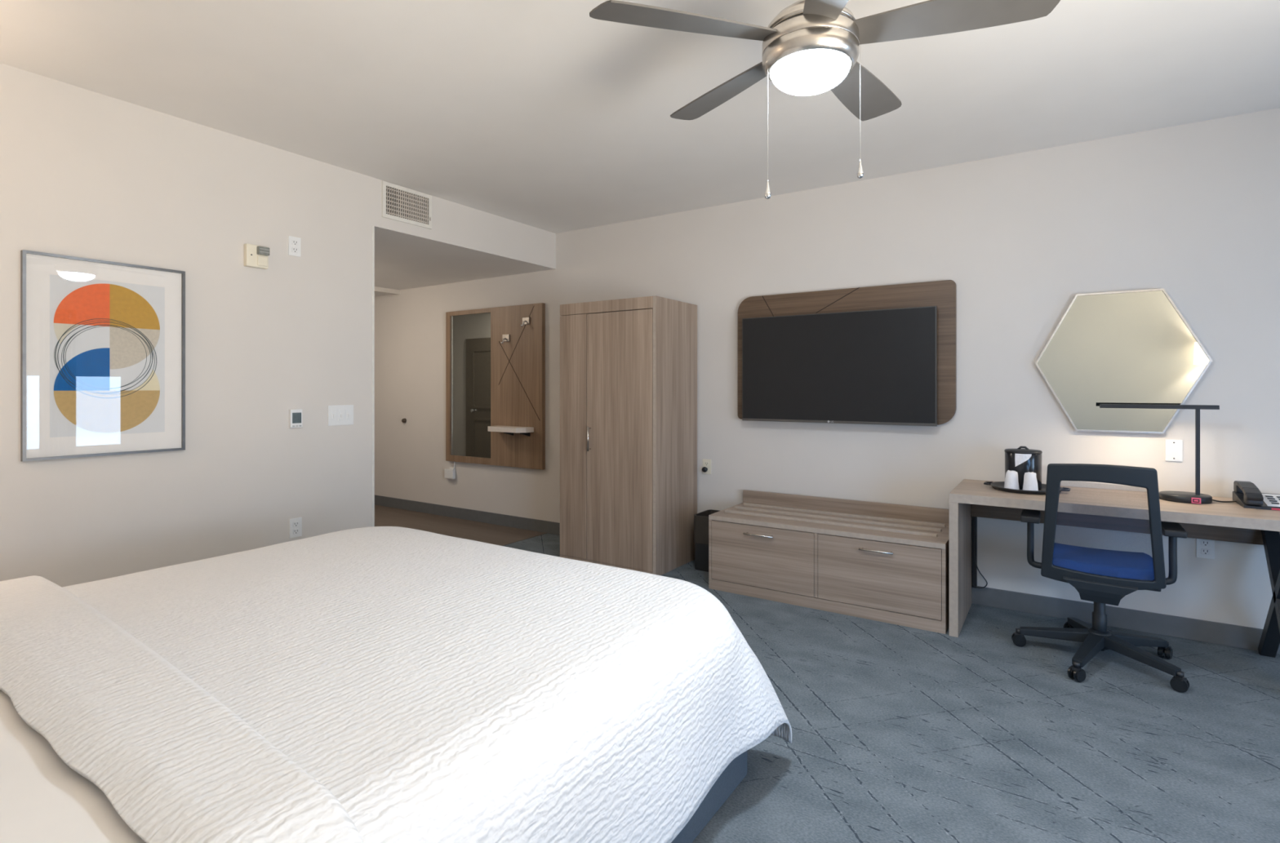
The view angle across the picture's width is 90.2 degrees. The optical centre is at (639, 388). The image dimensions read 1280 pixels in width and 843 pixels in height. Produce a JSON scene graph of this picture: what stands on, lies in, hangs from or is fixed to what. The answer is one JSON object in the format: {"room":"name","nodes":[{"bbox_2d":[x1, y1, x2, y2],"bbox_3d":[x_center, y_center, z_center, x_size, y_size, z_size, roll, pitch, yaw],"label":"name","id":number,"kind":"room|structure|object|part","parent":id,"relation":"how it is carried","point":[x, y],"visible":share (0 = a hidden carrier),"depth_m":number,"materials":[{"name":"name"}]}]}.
{"room":"hotel room","nodes":[
{"label":"hotel room","id":0,"kind":"room"},
{"bbox_2d":[0,62,555,586],"bbox_3d":[-2.090,-0.036,3.906,0.120,2.743,4.640,0,0,33],"label":"wall","id":1,"kind":"structure","parent":0,"point":[84,173],"depth_m":3.41,"materials":[{"name":"paint"}]},
{"bbox_2d":[20,249,185,462],"bbox_3d":[-2.552,-0.142,3.069,0.026,0.931,0.625,0,0,33],"label":"framed print","id":2,"kind":"object","parent":1,"relation":"attached to","point":[103,342],"visible":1,"depth_m":3.04,"materials":[{"name":"multicoloured paper"}]},
{"bbox_2d":[244,244,270,269],"bbox_3d":[-2.170,-0.748,3.616,0.065,0.125,0.118,0,0,33],"label":"fire alarm strobe","id":3,"kind":"object","parent":1,"relation":"attached to","point":[255,256],"visible":1,"depth_m":3.60,"materials":[{"name":"beige plastic"}]},
{"bbox_2d":[257,256,267,266],"bbox_3d":[-2.152,-0.724,3.634,0.009,0.053,0.053,0,0,33],"label":"grille","id":4,"kind":"object","parent":3,"relation":"attached to","point":[262,261],"depth_m":3.63,"materials":[{"name":"beige plastic"}]},
{"bbox_2d":[288,235,301,257],"bbox_3d":[-2.069,-0.849,3.821,0.009,0.115,0.073,0,0,33],"label":"wall outlet","id":5,"kind":"object","parent":1,"relation":"attached to","point":[294,243],"visible":1,"depth_m":3.82,"materials":[{"name":"white plastic"}]},
{"bbox_2d":[292,247,297,253],"bbox_3d":[-2.067,-0.827,3.819,0.004,0.028,0.034,0,0,33],"label":"socket","id":6,"kind":"object","parent":5,"relation":"attached to","point":[295,250],"depth_m":3.82,"materials":[{"name":"white plastic"}]},
{"bbox_2d":[292,240,297,245],"bbox_3d":[-2.067,-0.871,3.819,0.004,0.028,0.034,0,0,33],"label":"socket","id":7,"kind":"object","parent":5,"relation":"attached to","point":[295,242],"depth_m":3.82,"materials":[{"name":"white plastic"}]},
{"bbox_2d":[288,517,302,538],"bbox_3d":[-2.066,0.838,3.826,0.009,0.115,0.073,0,0,33],"label":"wall outlet","id":8,"kind":"object","parent":1,"relation":"attached to","point":[295,524],"visible":1,"depth_m":3.82,"materials":[{"name":"white plastic"}]},
{"bbox_2d":[293,528,298,534],"bbox_3d":[-2.064,0.860,3.824,0.004,0.028,0.034,0,0,33],"label":"socket","id":9,"kind":"object","parent":8,"relation":"attached to","point":[295,531],"depth_m":3.82,"materials":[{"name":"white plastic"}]},
{"bbox_2d":[293,521,298,527],"bbox_3d":[-2.064,0.816,3.824,0.004,0.028,0.034,0,0,33],"label":"socket","id":10,"kind":"object","parent":8,"relation":"attached to","point":[295,524],"depth_m":3.82,"materials":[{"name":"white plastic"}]},
{"bbox_2d":[288,408,302,427],"bbox_3d":[-2.061,0.182,3.818,0.025,0.110,0.071,0,0,33],"label":"thermostat","id":11,"kind":"object","parent":1,"relation":"attached to","point":[295,415],"visible":1,"depth_m":3.81,"materials":[{"name":"white plastic"}]},
{"bbox_2d":[328,404,353,426],"bbox_3d":[-1.904,0.173,4.066,0.016,0.128,0.171,0,0,33],"label":"switch plate","id":12,"kind":"object","parent":1,"relation":"attached to","point":[341,415],"visible":1,"depth_m":4.06,"materials":[{"name":"white plastic"}]},
{"bbox_2d":[372,226,374,526],"bbox_3d":[-1.835,0.125,4.296,0.129,2.420,0.016,0,0,33],"label":"trim","id":13,"kind":"structure","parent":1,"relation":"attached to","point":[373,227],"depth_m":4.26,"materials":[{"name":"white paint"}]},
{"bbox_2d":[382,180,431,229],"bbox_3d":[-1.629,-1.281,4.480,0.022,0.244,0.405,0,0,33],"label":"air vent","id":14,"kind":"object","parent":1,"relation":"in","point":[399,203],"visible":1,"depth_m":4.47,"materials":[{"name":"white metal"}]},
{"bbox_2d":[374,226,554,296],"bbox_3d":[-2.854,-1.107,6.075,3.764,0.115,1.850,0,0,33],"label":"ceiling","id":15,"kind":"structure","parent":0,"point":[402,261],"depth_m":5.61,"materials":[{"name":"paint"}]},
{"bbox_2d":[0,0,1279,233],"bbox_3d":[0.648,-1.448,2.110,6.670,0.080,4.840,0,0,33],"label":"ceiling","id":16,"kind":"structure","parent":0,"point":[551,116],"depth_m":3.00,"materials":[{"name":"paint"}]},
{"bbox_2d":[589,0,1060,199],"bbox_3d":[0.556,-0.992,1.950,1.279,0.832,1.273,0,0,33],"label":"ceiling fan","id":17,"kind":"object","parent":16,"relation":"hanging from","point":[811,47],"visible":1,"depth_m":1.85,"materials":[{"name":"silver metal"}]},
{"bbox_3d":[0.137,-1.057,1.843,0.557,0.040,0.149,0,0,-15],"label":"blade","id":18,"kind":"part","parent":17,"relation":"part of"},
{"bbox_3d":[0.305,-1.057,2.274,0.149,0.040,0.557,0,0,-33],"label":"blade","id":19,"kind":"part","parent":17,"relation":"part of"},
{"bbox_3d":[0.396,-0.818,1.943,0.014,0.385,0.001,0,0,0],"label":"pull chain","id":20,"kind":"part","parent":17,"relation":"part of","materials":[{"name":"metal"}]},
{"bbox_3d":[0.495,-1.057,1.551,0.149,0.040,0.557,0,0,3],"label":"blade","id":21,"kind":"part","parent":17,"relation":"part of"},
{"bbox_3d":[0.767,-1.057,2.248,0.149,0.040,0.557,0,0,39],"label":"blade","id":22,"kind":"part","parent":17,"relation":"part of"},
{"bbox_3d":[0.884,-1.057,1.801,0.557,0.040,0.149,0,0,21],"label":"blade","id":23,"kind":"part","parent":17,"relation":"part of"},
{"bbox_2d":[374,107,1279,629],"bbox_3d":[0.380,-0.036,5.120,10.420,2.743,0.100,0,0,33],"label":"wall","id":24,"kind":"structure","parent":0,"point":[1191,211],"depth_m":3.94,"materials":[{"name":"paint"}]},
{"bbox_2d":[374,286,399,294],"bbox_3d":[-3.173,-1.059,6.285,0.030,0.048,1.850,0,0,33],"label":"trim","id":25,"kind":"structure","parent":24,"relation":"attached to","point":[377,289],"depth_m":6.92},
{"bbox_2d":[374,494,559,535],"bbox_3d":[-1.565,1.279,6.329,5.640,0.112,0.012,0,0,33],"label":"baseboard","id":26,"kind":"structure","parent":24,"relation":"attached to","point":[540,526],"depth_m":6.39,"materials":[{"name":"plastic"}]},
{"bbox_2d":[445,302,545,470],"bbox_3d":[-1.482,-0.016,6.159,1.321,1.532,0.205,0,0,33],"label":"mirror panel","id":27,"kind":"object","parent":24,"relation":"attached to","point":[495,357],"visible":1,"depth_m":6.16,"materials":[{"name":"brown wood"}]},
{"bbox_2d":[450,312,490,458],"bbox_3d":[-1.694,-0.026,6.388,0.590,1.427,0.006,0,0,33],"label":"mirror glass","id":28,"kind":"object","parent":27,"relation":"attached to","point":[470,332],"depth_m":6.39,"materials":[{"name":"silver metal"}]},
{"bbox_2d":[487,426,533,433],"bbox_3d":[-1.224,0.386,5.965,0.470,0.046,0.163,0,0,33],"label":"shelf","id":29,"kind":"object","parent":27,"relation":"attached to","point":[498,429],"depth_m":5.91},
{"bbox_2d":[702,458,711,474],"bbox_3d":[0.520,0.611,4.963,0.073,0.115,0.009,0,0,33],"label":"wall outlet","id":30,"kind":"object","parent":24,"relation":"attached to","point":[706,463],"visible":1,"depth_m":4.96,"materials":[{"name":"beige plastic"}]},
{"bbox_2d":[702,466,707,472],"bbox_3d":[0.505,0.632,4.949,0.042,0.042,0.034,0,0,33],"label":"plug","id":31,"kind":"object","parent":30,"relation":"attached to","point":[704,469],"visible":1,"depth_m":4.93,"materials":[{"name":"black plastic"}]},
{"bbox_2d":[737,280,956,425],"bbox_3d":[1.360,-0.223,4.395,1.478,0.914,0.039,0,0,33],"label":"wall panel","id":32,"kind":"object","parent":24,"relation":"attached to","point":[942,295],"visible":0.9,"depth_m":4.19,"materials":[{"name":"brown wood"}]},
{"bbox_2d":[742,306,937,426],"bbox_3d":[1.317,-0.136,4.349,1.305,0.748,0.087,0,0,33],"label":"television","id":33,"kind":"object","parent":32,"relation":"attached to","point":[879,366],"visible":1,"depth_m":4.27,"materials":[{"name":"black plastic"}]},
{"bbox_2d":[972,516,987,588],"bbox_3d":[2.088,0.983,3.915,0.085,0.495,0.043,0,0,33],"label":"channel","id":34,"kind":"object","parent":24,"relation":"attached to","point":[975,567],"visible":0.96,"depth_m":3.92,"materials":[{"name":"black plastic"}]},
{"bbox_2d":[1035,288,1212,433],"bbox_3d":[2.660,-0.145,3.545,0.784,0.780,0.035,0,0,33],"label":"mirror","id":35,"kind":"object","parent":24,"relation":"attached to","point":[1128,347],"visible":1,"depth_m":3.52,"materials":[{"name":"silver mirror"}]},
{"bbox_2d":[971,585,1279,654],"bbox_3d":[3.339,1.279,3.113,3.070,0.112,0.012,0,0,33],"label":"baseboard","id":36,"kind":"structure","parent":24,"relation":"attached to","point":[1215,633],"depth_m":3.52,"materials":[{"name":"plastic"}]},
{"bbox_2d":[1164,439,1182,462],"bbox_3d":[2.868,0.335,3.424,0.072,0.116,0.008,0,0,33],"label":"blank plate","id":37,"kind":"object","parent":24,"relation":"attached to","point":[1173,448],"visible":1,"depth_m":3.42,"materials":[{"name":"white plastic"}]},
{"bbox_2d":[1195,538,1214,559],"bbox_3d":[2.974,0.838,3.353,0.073,0.115,0.009,0,0,33],"label":"wall outlet","id":38,"kind":"object","parent":24,"relation":"attached to","point":[1205,548],"visible":0.83,"depth_m":3.35,"materials":[{"name":"white plastic"}]},
{"bbox_2d":[1201,548,1209,555],"bbox_3d":[2.973,0.860,3.352,0.034,0.028,0.004,0,0,33],"label":"socket","id":39,"kind":"object","parent":38,"relation":"attached to","point":[1204,551],"depth_m":3.35,"materials":[{"name":"white plastic"}]},
{"bbox_2d":[1201,540,1209,546],"bbox_3d":[2.973,0.816,3.352,0.034,0.028,0.004,0,0,33],"label":"socket","id":40,"kind":"object","parent":38,"relation":"attached to","point":[1204,543],"depth_m":3.35,"materials":[{"name":"white plastic"}]},
{"bbox_3d":[-1.937,0.880,6.574,0.073,0.115,0.009,0,0,33],"label":"wall outlet","id":41,"kind":"object","parent":24,"relation":"attached to","visible":0},
{"bbox_2d":[444,462,455,479],"bbox_3d":[-1.956,0.832,6.563,0.130,0.195,0.041,0,0,33],"label":"plug adapter","id":42,"kind":"object","parent":41,"relation":"attached to","point":[448,473],"visible":1,"depth_m":6.54,"materials":[{"name":"white plastic"}]},
{"bbox_2d":[374,504,1279,842],"bbox_3d":[-0.919,1.373,3.138,10.420,0.083,4.840,0,0,33],"label":"floor","id":43,"kind":"structure","parent":0,"point":[900,734],"depth_m":2.44,"materials":[{"name":"carpet"}]},
{"bbox_2d":[0,689,746,842],"bbox_3d":[-1.064,0.993,1.841,2.068,0.667,2.152,0,0,33],"label":"bed","id":44,"kind":"object","parent":43,"relation":"on","point":[43,800],"visible":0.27,"depth_m":1.05,"materials":[{"name":"fabric"}]},
{"bbox_2d":[0,526,791,842],"bbox_3d":[-0.886,0.947,2.122,2.256,0.659,1.841,0,0,33],"label":"coverlet","id":45,"kind":"object","parent":44,"relation":"on","point":[373,684],"visible":0.99,"depth_m":1.50,"materials":[{"name":"white fabric"}]},
{"bbox_2d":[560,295,697,575],"bbox_3d":[-0.098,0.343,4.967,0.882,1.985,0.651,0,0,33],"label":"wardrobe","id":46,"kind":"object","parent":43,"relation":"on","point":[628,366],"visible":0.88,"depth_m":4.71,"materials":[{"name":"brown wood"}]},
{"bbox_3d":[-0.383,0.380,4.786,0.013,0.186,0.036,0,0,33],"label":"handle","id":47,"kind":"part","parent":46,"relation":"part of","materials":[{"name":"silver metal"}]},
{"bbox_3d":[-0.152,0.368,4.668,0.586,1.857,0.020,0,0,33],"label":"door","id":48,"kind":"part","parent":46,"relation":"part of","materials":[{"name":"brown wood"}]},
{"bbox_2d":[693,509,719,572],"bbox_3d":[0.567,1.135,4.735,0.255,0.400,0.270,0,0,33],"label":"waste bin","id":49,"kind":"object","parent":43,"relation":"on","point":[700,520],"visible":0.38,"depth_m":4.66,"materials":[{"name":"black plastic"}]},
{"bbox_2d":[708,489,948,634],"bbox_3d":[1.207,1.046,4.090,1.447,0.578,0.631,0,0,33],"label":"dresser","id":50,"kind":"object","parent":43,"relation":"on","point":[885,562],"visible":0.88,"depth_m":3.88,"materials":[{"name":"brown wood"}]},
{"bbox_3d":[0.750,0.930,4.032,0.196,0.012,0.034,0,0,33],"label":"handle","id":51,"kind":"part","parent":50,"relation":"part of","materials":[{"name":"silver metal"}]},
{"bbox_3d":[0.769,1.072,4.051,0.688,0.386,0.018,0,0,33],"label":"drawer","id":52,"kind":"part","parent":50,"relation":"part of","materials":[{"name":"brown wood"}]},
{"bbox_3d":[1.348,0.930,3.640,0.188,0.012,0.034,0,0,33],"label":"handle","id":53,"kind":"part","parent":50,"relation":"part of","materials":[{"name":"silver metal"}]},
{"bbox_3d":[1.361,1.072,3.663,0.678,0.386,0.018,0,0,33],"label":"drawer","id":54,"kind":"part","parent":50,"relation":"part of","materials":[{"name":"brown wood"}]},
{"bbox_2d":[1011,463,1189,693],"bbox_3d":[2.226,0.837,3.134,0.708,0.996,0.744,0,0,33],"label":"office chair","id":55,"kind":"object","parent":43,"relation":"on","point":[1102,577],"visible":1,"depth_m":2.95,"materials":[{"name":"grey plastic"}]},
{"bbox_3d":[2.018,0.662,3.292,0.084,0.030,0.230,0,0,33],"label":"armrest","id":56,"kind":"part","parent":55,"relation":"part of","materials":[{"name":"black plastic"}]},
{"bbox_3d":[2.045,0.796,3.239,0.134,0.246,0.030,0,0,33],"label":"armrest post","id":57,"kind":"part","parent":55,"relation":"part of","materials":[{"name":"grey plastic"}]},
{"bbox_3d":[2.101,1.235,3.225,0.309,0.075,0.064,0,0,33],"label":"leg","id":58,"kind":"part","parent":55,"relation":"part of","materials":[{"name":"grey plastic"}]},
{"bbox_3d":[2.299,1.235,3.302,0.064,0.075,0.308,0,0,14],"label":"leg","id":59,"kind":"part","parent":55,"relation":"part of","materials":[{"name":"grey plastic"}]},
{"bbox_3d":[2.114,1.235,3.010,0.308,0.075,0.064,0,0,-40],"label":"leg","id":60,"kind":"part","parent":55,"relation":"part of","materials":[{"name":"grey plastic"}]},
{"bbox_3d":[2.254,0.851,3.126,0.470,0.071,0.470,0,0,33],"label":"seat","id":61,"kind":"part","parent":55,"relation":"part of","materials":[{"name":"blue fabric"}]},
{"bbox_3d":[2.087,0.628,2.883,0.466,0.577,0.158,0,0,33],"label":"frame","id":62,"kind":"part","parent":55,"relation":"part of","materials":[{"name":"grey plastic"}]},
{"bbox_3d":[2.435,1.235,3.138,0.308,0.075,0.064,0,0,-4],"label":"leg","id":63,"kind":"part","parent":55,"relation":"part of","materials":[{"name":"grey plastic"}]},
{"bbox_3d":[2.321,1.235,2.957,0.064,0.075,0.308,0,0,-22],"label":"leg","id":64,"kind":"part","parent":55,"relation":"part of","materials":[{"name":"grey plastic"}]},
{"bbox_3d":[2.435,0.796,2.983,0.121,0.246,0.030,0,0,33],"label":"armrest post","id":65,"kind":"part","parent":55,"relation":"part of","materials":[{"name":"grey plastic"}]},
{"bbox_3d":[2.489,0.662,2.984,0.084,0.030,0.230,0,0,33],"label":"armrest","id":66,"kind":"part","parent":55,"relation":"part of","materials":[{"name":"black plastic"}]},
{"bbox_2d":[948,479,1279,657],"bbox_3d":[2.507,0.958,3.267,1.592,0.783,0.646,0,0,33],"label":"desk","id":67,"kind":"object","parent":43,"relation":"on","point":[1119,510],"visible":0.91,"depth_m":3.29,"materials":[{"name":"laminate"}]},
{"bbox_2d":[983,481,1071,494],"bbox_3d":[2.145,0.553,3.544,0.349,0.027,0.349,0,0,-8],"label":"serving tray","id":68,"kind":"object","parent":67,"relation":"on","point":[999,486],"visible":0.56,"depth_m":3.47,"materials":[{"name":"black plastic"}]},
{"bbox_2d":[1004,470,1019,489],"bbox_3d":[2.044,0.507,3.505,0.075,0.108,0.075,0,0,33],"label":"cup","id":69,"kind":"object","parent":68,"relation":"on","point":[1011,482],"visible":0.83,"depth_m":3.48,"materials":[{"name":"white paper"}]},
{"bbox_2d":[1004,446,1042,489],"bbox_3d":[2.157,0.444,3.590,0.184,0.234,0.184,0,0,33],"label":"ice bucket","id":70,"kind":"object","parent":68,"relation":"on","point":[1033,464],"visible":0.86,"depth_m":3.52,"materials":[{"name":"black plastic"}]},
{"bbox_2d":[1014,453,1031,466],"bbox_3d":[2.113,0.400,3.514,0.079,0.074,0.013,0,0,30],"label":"liner","id":71,"kind":"object","parent":70,"relation":"hanging from","point":[1020,459],"visible":1,"depth_m":3.52,"materials":[{"name":"white paper"}]},
{"bbox_3d":[2.157,0.353,3.590,0.184,0.018,0.184,0,0,33],"label":"lid","id":72,"kind":"part","parent":70,"relation":"part of","materials":[{"name":"black plastic"}]},
{"bbox_3d":[2.157,0.339,3.590,0.058,0.024,0.012,0,0,33],"label":"knob","id":73,"kind":"part","parent":70,"relation":"part of","materials":[{"name":"black plastic"}]},
{"bbox_2d":[1022,471,1038,491],"bbox_3d":[2.105,0.507,3.438,0.075,0.107,0.078,0,0,33],"label":"cup","id":74,"kind":"object","parent":68,"relation":"on","point":[1030,482],"visible":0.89,"depth_m":3.41,"materials":[{"name":"white paper"}]},
{"bbox_2d":[1099,404,1219,504],"bbox_3d":[2.657,0.326,3.275,0.478,0.482,0.215,0,0,33],"label":"desk lamp","id":75,"kind":"object","parent":67,"relation":"on","point":[1185,497],"visible":1,"depth_m":3.19,"materials":[{"name":"black metal"}]},
{"bbox_2d":[1212,480,1279,511],"bbox_3d":[2.994,0.516,3.070,0.360,0.102,0.278,0,0,33],"label":"telephone","id":76,"kind":"object","parent":67,"relation":"on","point":[1246,495],"visible":1,"depth_m":3.04,"materials":[{"name":"black plastic"}]},
{"bbox_3d":[2.893,0.560,3.149,0.103,0.012,0.025,0,0,14],"label":"cord","id":77,"kind":"part","parent":76,"relation":"part of","materials":[{"name":"black plastic"}]},
{"bbox_3d":[2.985,0.975,2.961,0.055,0.750,0.603,0,0,33],"label":"leg","id":78,"kind":"part","parent":67,"relation":"part of","materials":[{"name":"black metal"}]},
{"bbox_3d":[2.985,0.975,2.961,0.055,0.750,0.603,0,0,33],"label":"leg","id":79,"kind":"part","parent":67,"relation":"part of","materials":[{"name":"black metal"}]}
]}

